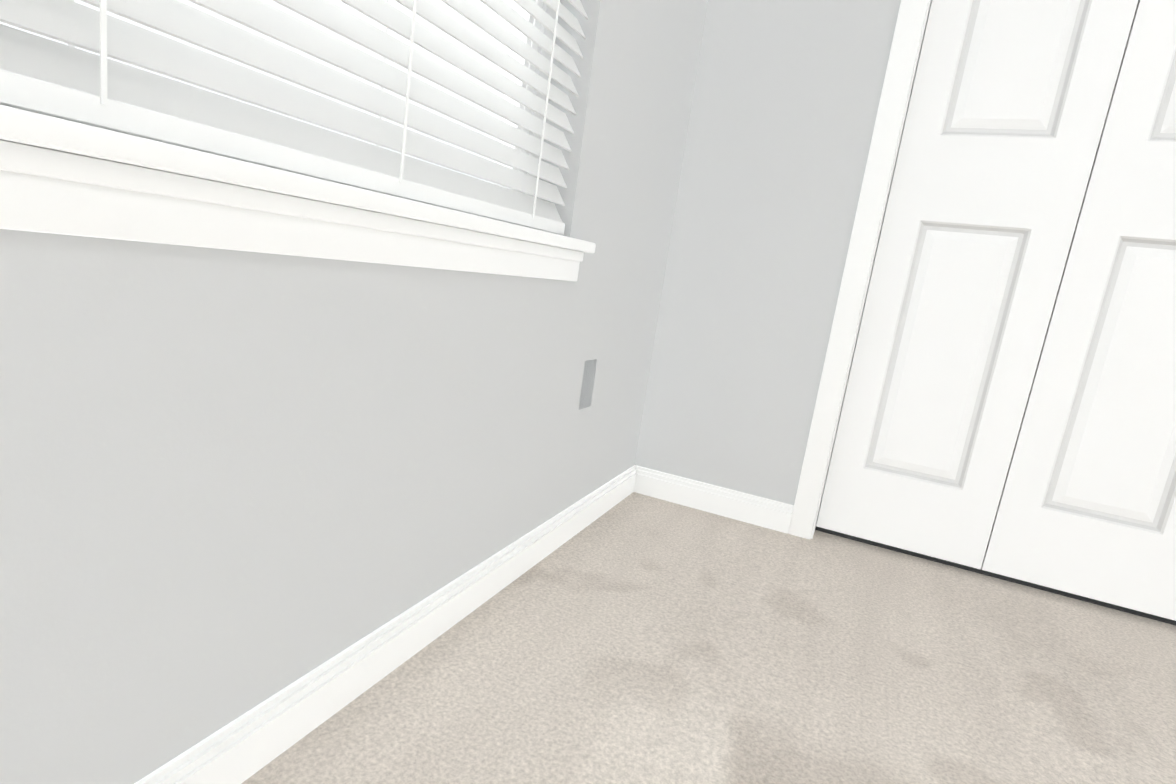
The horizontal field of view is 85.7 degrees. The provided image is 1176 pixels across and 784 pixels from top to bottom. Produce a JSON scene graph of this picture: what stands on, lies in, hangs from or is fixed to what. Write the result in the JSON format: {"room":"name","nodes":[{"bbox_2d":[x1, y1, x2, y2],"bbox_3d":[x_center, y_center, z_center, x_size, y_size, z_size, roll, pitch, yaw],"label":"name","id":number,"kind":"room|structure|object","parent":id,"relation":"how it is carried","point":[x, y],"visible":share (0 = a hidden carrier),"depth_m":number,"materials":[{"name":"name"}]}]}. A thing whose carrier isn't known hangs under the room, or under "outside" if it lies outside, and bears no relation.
{"room":"empty bedroom","nodes":[
{"label":"empty bedroom","id":0,"kind":"room"},
{"bbox_2d":[0,0,707,783],"bbox_3d":[-0.713,-0.668,-0.379,0.160,2.482,6.360,13,12,23],"label":"wall","id":1,"kind":"structure","parent":0,"point":[234,484],"depth_m":0.69,"materials":[{"name":"grey paint"}]},
{"bbox_2d":[0,0,555,196],"bbox_3d":[-0.234,-0.964,0.682,0.070,1.496,0.923,13,12,23],"label":"window unit","id":2,"kind":"structure","parent":1,"relation":"in","point":[547,9],"depth_m":1.11,"materials":[{"name":"white plastic"}]},
{"bbox_2d":[0,0,587,234],"bbox_3d":[-0.142,-0.956,0.641,0.068,1.470,0.917,13,12,23],"label":"window blinds","id":3,"kind":"object","parent":2,"relation":"attached to","point":[48,77],"visible":0.96,"depth_m":0.67,"materials":[{"name":"white plastic"}]},
{"bbox_2d":[0,105,595,280],"bbox_3d":[-0.254,-0.201,0.791,0.119,0.077,1.023,13,12,23],"label":"window sill","id":4,"kind":"structure","parent":1,"relation":"attached to","point":[62,176],"depth_m":0.55,"materials":[{"name":"white wood"}]},
{"bbox_2d":[134,465,793,783],"bbox_3d":[1.137,0.928,-1.020,4.310,0.126,6.120,13,12,23],"label":"baseboard","id":5,"kind":"structure","parent":1,"relation":"attached to","point":[247,745],"depth_m":0.94,"materials":[{"name":"white wood"}]},
{"bbox_2d":[578,359,596,409],"bbox_3d":[-0.004,-0.018,1.413,0.009,0.115,0.070,13,12,23],"label":"electrical outlet","id":6,"kind":"object","parent":1,"relation":"attached to","point":[587,397],"visible":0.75,"depth_m":1.41,"materials":[{"name":"grey plastic"}]},
{"bbox_2d":[241,492,1175,783],"bbox_3d":[1.087,0.987,-1.001,4.750,0.116,6.500,13,12,23],"label":"floor","id":7,"kind":"structure","parent":0,"point":[635,638],"depth_m":1.04,"materials":[{"name":"carpet"}]},
{"bbox_2d":[635,0,900,504],"bbox_3d":[1.522,-0.669,1.152,2.675,2.511,0.100,13,12,23],"label":"wall","id":8,"kind":"structure","parent":0,"point":[785,103],"depth_m":1.63,"materials":[{"name":"grey paint"}]},
{"bbox_2d":[788,0,931,538],"bbox_3d":[1.440,-0.489,1.212,1.565,2.103,0.102,13,12,23],"label":"door frame","id":9,"kind":"structure","parent":8,"relation":"attached to","point":[877,240],"depth_m":1.54,"materials":[{"name":"white wood"}]},
{"bbox_2d":[816,0,1137,568],"bbox_3d":[0.917,-0.590,1.421,0.380,2.016,0.035,13,12,23],"label":"bifold door","id":10,"kind":"structure","parent":8,"relation":"in","point":[1009,103],"depth_m":1.46,"materials":[{"name":"white wood"}]},
{"bbox_2d":[981,0,1175,620],"bbox_3d":[1.255,-0.515,1.257,0.380,2.017,0.069,13,12,23],"label":"bifold door","id":11,"kind":"structure","parent":8,"relation":"in","point":[1087,506],"depth_m":1.38,"materials":[{"name":"white wood"}]},
{"bbox_2d":[815,2,1175,624],"bbox_3d":[1.652,-0.716,1.508,2.595,2.499,0.722,13,12,23],"label":"liner","id":12,"kind":"object","parent":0,"point":[1066,594],"depth_m":1.57,"materials":[{"name":"grey"}]},
{"label":"outside","id":13,"kind":"structure","parent":0,"visible":0},
{"bbox_2d":[0,0,512,183],"bbox_3d":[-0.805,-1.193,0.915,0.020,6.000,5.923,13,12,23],"label":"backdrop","id":14,"kind":"structure","parent":13,"point":[461,18],"depth_m":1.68,"materials":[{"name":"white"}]}
]}

